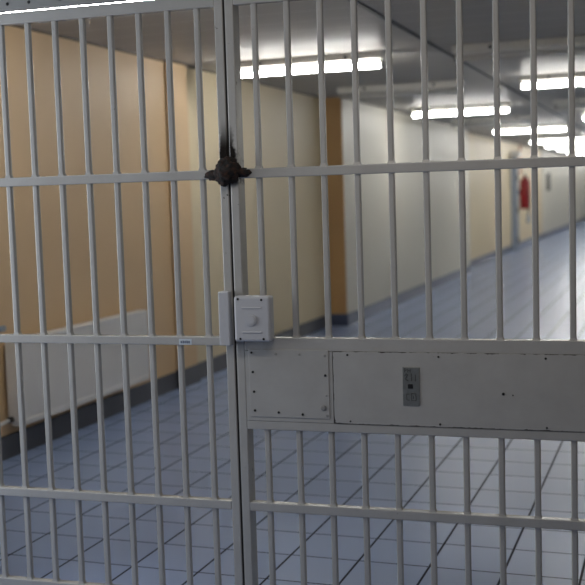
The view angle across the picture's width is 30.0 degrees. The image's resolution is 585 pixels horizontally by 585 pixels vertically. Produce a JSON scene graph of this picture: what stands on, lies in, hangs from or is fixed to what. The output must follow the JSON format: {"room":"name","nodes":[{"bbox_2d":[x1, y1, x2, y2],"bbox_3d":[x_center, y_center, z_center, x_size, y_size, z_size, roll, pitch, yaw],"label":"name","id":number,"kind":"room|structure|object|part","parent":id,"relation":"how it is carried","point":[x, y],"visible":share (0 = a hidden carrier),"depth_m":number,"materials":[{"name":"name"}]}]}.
{"room":"prison interior","nodes":[
{"label":"prison interior","id":0,"kind":"room"},
{"bbox_2d":[0,26,324,436],"bbox_3d":[-2.155,-0.231,5.830,0.300,2.620,14.450,0,5,19],"label":"wall","id":1,"kind":"structure","parent":0,"point":[42,49],"depth_m":8.09,"materials":[{"name":"paint"}]},
{"bbox_2d":[0,326,5,331],"bbox_3d":[-1.741,0.218,6.502,0.034,0.032,0.080,0,5,19],"label":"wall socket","id":2,"kind":"object","parent":1,"relation":"attached to","point":[2,328],"visible":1,"depth_m":6.50,"materials":[{"name":"blue plastic"}]},
{"bbox_2d":[0,310,149,425],"bbox_3d":[-1.551,0.508,6.928,0.106,0.524,2.610,0,5,19],"label":"radiator","id":3,"kind":"object","parent":1,"relation":"attached to","point":[137,320],"visible":0.67,"depth_m":7.16,"materials":[{"name":"metal"}]},
{"bbox_2d":[21,310,146,343],"bbox_3d":[-1.400,0.220,7.319,0.080,0.029,1.708,0,5,19],"label":"grille","id":4,"kind":"object","parent":3,"relation":"attached to","point":[105,322],"depth_m":7.50,"materials":[{"name":"metal"}]},
{"bbox_2d":[1,218,584,460],"bbox_3d":[9.391,-2.220,37.640,0.236,0.150,69.800,0,5,19],"label":"baseboard","id":5,"kind":"structure","parent":1,"relation":"attached to","point":[114,404],"depth_m":8.73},
{"bbox_2d":[164,62,197,369],"bbox_3d":[-1.042,-0.544,8.916,0.340,2.620,0.320,0,5,19],"label":"wall","id":6,"kind":"structure","parent":0,"point":[179,70],"depth_m":8.87,"materials":[{"name":"paint"}]},
{"bbox_2d":[0,221,584,584],"bbox_3d":[10.257,-1.799,34.072,4.850,0.100,76.000,0,5,19],"label":"floor","id":7,"kind":"structure","parent":0,"point":[554,271],"depth_m":5.79,"materials":[{"name":"blue tile"}]},
{"bbox_2d":[0,0,135,12],"bbox_3d":[-0.033,0.063,3.773,3.235,2.275,0.074,0,5,17],"label":"frame","id":8,"kind":"object","parent":7,"relation":"on","point":[5,5],"visible":1,"depth_m":3.90,"materials":[{"name":"paint"}]},
{"bbox_2d":[0,0,244,584],"bbox_3d":[-0.843,0.059,4.026,1.352,2.167,0.085,0,5,17],"label":"gate","id":9,"kind":"object","parent":8,"relation":"attached to","point":[226,338],"visible":0.99,"depth_m":3.94,"materials":[{"name":"metal"}]},
{"bbox_3d":[-0.811,1.117,4.127,1.280,0.040,0.034,0,5,17],"label":"rail","id":10,"kind":"part","parent":9,"relation":"part of","materials":[{"name":"metal"}]},
{"bbox_3d":[-0.858,-0.410,3.989,1.280,0.032,0.034,0,5,17],"label":"rail","id":11,"kind":"part","parent":9,"relation":"part of","materials":[{"name":"metal"}]},
{"bbox_3d":[-0.876,-0.999,3.935,1.280,0.041,0.034,0,5,17],"label":"rail","id":12,"kind":"part","parent":9,"relation":"part of","materials":[{"name":"metal"}]},
{"bbox_3d":[-0.840,0.172,4.041,1.280,0.030,0.034,0,5,17],"label":"rail","id":13,"kind":"part","parent":9,"relation":"part of","materials":[{"name":"metal"}]},
{"bbox_3d":[-0.822,0.759,4.094,1.280,0.032,0.034,0,5,17],"label":"rail","id":14,"kind":"part","parent":9,"relation":"part of","materials":[{"name":"metal"}]},
{"bbox_2d":[204,156,251,186],"bbox_3d":[-0.228,-0.418,3.760,0.180,0.106,0.078,0,5,17],"label":"lump","id":15,"kind":"object","parent":9,"relation":"attached to","point":[227,170],"visible":1,"depth_m":3.74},
{"bbox_2d":[224,0,584,584],"bbox_3d":[0.619,0.057,3.559,1.717,2.167,0.114,0,5,17],"label":"gate","id":16,"kind":"object","parent":8,"relation":"attached to","point":[500,388],"visible":1,"depth_m":3.65,"materials":[{"name":"metal"}]},
{"bbox_3d":[0.589,-1.003,3.475,1.652,0.041,0.034,0,5,17],"label":"rail","id":17,"kind":"part","parent":16,"relation":"part of","materials":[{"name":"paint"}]},
{"bbox_3d":[-0.008,0.315,3.789,0.289,0.238,0.032,0,5,17],"label":"plate","id":18,"kind":"part","parent":16,"relation":"part of","materials":[{"name":"paint"}]},
{"bbox_3d":[0.397,0.314,3.646,0.058,0.130,0.006,0,5,17],"label":"keyhole plate","id":19,"kind":"part","parent":16,"relation":"part of","materials":[{"name":"metal"}]},
{"bbox_3d":[0.607,-0.413,3.528,1.652,0.032,0.034,0,5,17],"label":"rail","id":20,"kind":"part","parent":16,"relation":"part of","materials":[{"name":"metal"}]},
{"bbox_3d":[0.625,0.176,3.582,1.652,0.046,0.034,0,5,17],"label":"rail","id":21,"kind":"part","parent":16,"relation":"part of","materials":[{"name":"metal"}]},
{"bbox_3d":[0.634,0.463,3.607,1.652,0.031,0.034,0,5,17],"label":"rail","id":22,"kind":"part","parent":16,"relation":"part of","materials":[{"name":"metal"}]},
{"bbox_3d":[0.643,0.755,3.634,1.652,0.032,0.034,0,5,17],"label":"rail","id":23,"kind":"part","parent":16,"relation":"part of","materials":[{"name":"metal"}]},
{"bbox_2d":[511,151,520,250],"bbox_3d":[5.431,-2.219,26.472,0.220,2.400,0.232,0,5,19],"label":"steel post","id":24,"kind":"object","parent":7,"relation":"on","point":[514,154],"visible":0.99,"depth_m":26.41,"materials":[{"name":"grey metal"}]},
{"bbox_2d":[21,0,584,155],"bbox_3d":[10.174,-4.506,33.828,4.850,0.100,76.000,0,5,19],"label":"ceiling","id":25,"kind":"structure","parent":0,"point":[514,15],"depth_m":7.86,"materials":[{"name":"paint"}]},
{"bbox_2d":[0,0,144,13],"bbox_3d":[-0.956,-1.486,5.409,1.310,0.119,0.146,0,5,19],"label":"ceiling light","id":26,"kind":"object","parent":25,"relation":"attached to","point":[136,0],"visible":0.09,"depth_m":5.45,"materials":[{"name":"plastic"}]},
{"bbox_2d":[240,61,252,76],"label":"ceiling light","id":27,"kind":"object","parent":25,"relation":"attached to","point":[245,65],"depth_m":8.84,"materials":[{"name":"plastic"}]},
{"bbox_2d":[259,58,284,75],"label":"ceiling light","id":28,"kind":"object","parent":25,"relation":"attached to","point":[268,63],"depth_m":8.76,"materials":[{"name":"plastic"}]},
{"bbox_2d":[291,56,317,73],"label":"ceiling light","id":29,"kind":"object","parent":25,"relation":"attached to","point":[308,60],"depth_m":8.67,"materials":[{"name":"plastic"}]},
{"bbox_2d":[324,53,351,70],"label":"ceiling light","id":30,"kind":"object","parent":25,"relation":"attached to","point":[335,58],"depth_m":8.58,"materials":[{"name":"plastic"}]},
{"bbox_2d":[337,87,352,99],"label":"ceiling light","id":31,"kind":"object","parent":25,"relation":"attached to","point":[341,91],"depth_m":11.27,"materials":[{"name":"plastic"}]},
{"bbox_2d":[358,51,385,68],"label":"ceiling light","id":32,"kind":"object","parent":25,"relation":"attached to","point":[380,56],"depth_m":8.49,"materials":[{"name":"plastic"}]},
{"bbox_2d":[359,85,386,97],"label":"ceiling light","id":33,"kind":"object","parent":25,"relation":"attached to","point":[372,88],"depth_m":11.18,"materials":[{"name":"ceramic"}]},
{"bbox_2d":[393,82,421,95],"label":"ceiling light","id":34,"kind":"object","parent":25,"relation":"attached to","point":[404,86],"depth_m":11.06,"materials":[{"name":"plastic"}]},
{"bbox_2d":[410,107,421,116],"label":"ceiling light","id":35,"kind":"object","parent":25,"relation":"attached to","point":[416,109],"depth_m":14.32,"materials":[{"name":"plastic"}]},
{"bbox_2d":[428,80,456,93],"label":"ceiling light","id":36,"kind":"object","parent":25,"relation":"attached to","point":[450,83],"depth_m":10.93,"materials":[{"name":"ceramic"}]},
{"bbox_2d":[428,105,456,115],"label":"ceiling light","id":37,"kind":"object","parent":25,"relation":"attached to","point":[452,107],"depth_m":14.21,"materials":[{"name":"plastic"}]},
{"bbox_2d":[451,45,456,61],"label":"ceiling light","id":38,"kind":"object","parent":25,"relation":"attached to","point":[453,48],"depth_m":8.25,"materials":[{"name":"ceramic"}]},
{"bbox_2d":[450,119,457,126],"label":"ceiling light","id":39,"kind":"object","parent":25,"relation":"attached to","point":[452,121],"depth_m":16.87,"materials":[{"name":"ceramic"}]},
{"bbox_2d":[349,0,584,129],"bbox_3d":[11.158,-4.744,36.705,0.035,0.006,69.900,0,5,19],"label":"trim","id":40,"kind":"structure","parent":25,"relation":"attached to","point":[360,4],"depth_m":8.34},
{"bbox_2d":[463,43,492,61],"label":"ceiling light","id":41,"kind":"object","parent":25,"relation":"attached to","point":[481,47],"depth_m":8.21,"materials":[{"name":"ceramic"}]},
{"bbox_2d":[464,103,493,113],"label":"ceiling light","id":42,"kind":"object","parent":25,"relation":"attached to","point":[487,105],"depth_m":14.05,"materials":[{"name":"plastic"}]},
{"bbox_2d":[464,117,493,125],"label":"ceiling light","id":43,"kind":"object","parent":25,"relation":"attached to","point":[479,119],"depth_m":16.74,"materials":[{"name":"ceramic"}]},
{"bbox_2d":[500,102,511,111],"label":"ceiling light","id":44,"kind":"object","parent":25,"relation":"attached to","point":[508,105],"depth_m":13.93,"materials":[{"name":"plastic"}]},
{"bbox_2d":[499,40,529,58],"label":"ceiling beam","id":45,"kind":"structure","parent":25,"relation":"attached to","point":[518,45],"depth_m":8.12,"materials":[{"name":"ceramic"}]},
{"bbox_2d":[500,115,530,123],"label":"ceiling light","id":46,"kind":"object","parent":25,"relation":"attached to","point":[502,118],"depth_m":16.55,"materials":[{"name":"ceramic"}]},
{"bbox_2d":[501,125,530,132],"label":"ceiling light","id":47,"kind":"object","parent":25,"relation":"attached to","point":[514,128],"depth_m":19.31,"materials":[{"name":"plastic"}]},
{"bbox_2d":[513,132,530,138],"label":"ceiling light","id":48,"kind":"object","parent":25,"relation":"attached to","point":[514,134],"depth_m":21.92,"materials":[{"name":"plastic"}]},
{"bbox_2d":[518,75,529,88],"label":"ceiling light","id":49,"kind":"object","parent":25,"relation":"attached to","point":[522,79],"depth_m":10.66,"materials":[{"name":"plastic"}]},
{"bbox_2d":[537,37,567,56],"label":"ceiling beam","id":50,"kind":"structure","parent":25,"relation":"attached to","point":[561,41],"depth_m":8.02,"materials":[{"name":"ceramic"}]},
{"bbox_2d":[537,73,567,87],"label":"ceiling light","id":51,"kind":"object","parent":25,"relation":"attached to","point":[549,77],"depth_m":10.58,"materials":[{"name":"plastic"}]},
{"bbox_2d":[537,123,567,131],"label":"ceiling light","id":52,"kind":"object","parent":25,"relation":"attached to","point":[554,126],"depth_m":19.10,"materials":[{"name":"plastic"}]},
{"bbox_2d":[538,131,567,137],"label":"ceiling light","id":53,"kind":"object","parent":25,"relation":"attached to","point":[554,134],"depth_m":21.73,"materials":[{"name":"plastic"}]},
{"bbox_2d":[538,137,568,142],"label":"ceiling light","id":54,"kind":"object","parent":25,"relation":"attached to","point":[557,139],"depth_m":24.16,"materials":[{"name":"plastic"}]},
{"bbox_2d":[556,146,568,149],"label":"ceiling light","id":55,"kind":"object","parent":25,"relation":"attached to","point":[564,146],"depth_m":29.71,"materials":[{"name":"plastic"}]},
{"bbox_2d":[544,141,584,146],"bbox_3d":[6.877,-3.666,26.871,1.310,0.119,0.146,0,5,19],"label":"ceiling light","id":56,"kind":"object","parent":25,"relation":"attached to","point":[577,143],"visible":0.79,"depth_m":26.91,"materials":[{"name":"plastic"}]},
{"bbox_2d":[554,98,584,108],"bbox_3d":[3.923,-2.372,13.555,1.310,0.119,0.146,0,5,19],"label":"ceiling light","id":57,"kind":"object","parent":25,"relation":"attached to","point":[577,100],"visible":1,"depth_m":13.67,"materials":[{"name":"plastic"}]},
{"bbox_2d":[566,149,584,152],"bbox_3d":[8.771,-4.208,32.220,1.310,0.119,0.146,0,5,19],"label":"ceiling light","id":58,"kind":"object","parent":25,"relation":"attached to","point":[581,150],"visible":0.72,"depth_m":32.31,"materials":[{"name":"plastic"}]},
{"bbox_2d":[575,130,580,136],"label":"ceiling light","id":59,"kind":"object","parent":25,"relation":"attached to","point":[577,132],"depth_m":21.58,"materials":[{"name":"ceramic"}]},
{"bbox_2d":[574,36,584,53],"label":"ceiling light","id":60,"kind":"object","parent":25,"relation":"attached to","point":[579,40],"depth_m":7.94,"materials":[{"name":"ceramic"}]},
{"bbox_2d":[575,72,584,84],"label":"ceiling light","id":61,"kind":"object","parent":25,"relation":"attached to","point":[578,75],"depth_m":10.48,"materials":[{"name":"plastic"}]},
{"bbox_2d":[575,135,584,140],"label":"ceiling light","id":62,"kind":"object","parent":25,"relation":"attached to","point":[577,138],"depth_m":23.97,"materials":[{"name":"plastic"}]},
{"bbox_2d":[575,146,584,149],"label":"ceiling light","id":63,"kind":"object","parent":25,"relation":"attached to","point":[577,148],"depth_m":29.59,"materials":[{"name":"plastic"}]},
{"bbox_2d":[326,97,469,313],"bbox_3d":[1.670,-1.295,16.304,0.520,2.620,7.950,0,5,19],"label":"wall","id":64,"kind":"structure","parent":0,"point":[443,138],"depth_m":14.15,"materials":[{"name":"paint"}]},
{"bbox_2d":[11,25,566,155],"bbox_3d":[9.299,-4.743,37.364,0.240,0.012,69.900,0,5,19],"label":"trim","id":65,"kind":"structure","parent":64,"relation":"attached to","point":[17,26],"depth_m":8.82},
{"bbox_2d":[468,133,584,259],"bbox_3d":[11.802,-4.220,45.215,0.320,2.620,53.600,0,5,19],"label":"wall","id":66,"kind":"structure","parent":0,"point":[481,182],"depth_m":26.04,"materials":[{"name":"beige paint"}]},
{"bbox_2d":[518,174,530,222],"bbox_3d":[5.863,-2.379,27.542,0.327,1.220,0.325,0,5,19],"label":"fire extinguisher","id":67,"kind":"object","parent":66,"relation":"attached to","point":[524,191],"visible":0.99,"depth_m":27.45,"materials":[{"name":"red metal"}]},
{"bbox_2d":[547,173,549,190],"bbox_3d":[7.909,-3.418,33.674,0.045,0.540,0.640,0,5,19],"label":"notice board","id":68,"kind":"object","parent":66,"relation":"attached to","point":[548,174],"visible":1,"depth_m":33.60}
]}

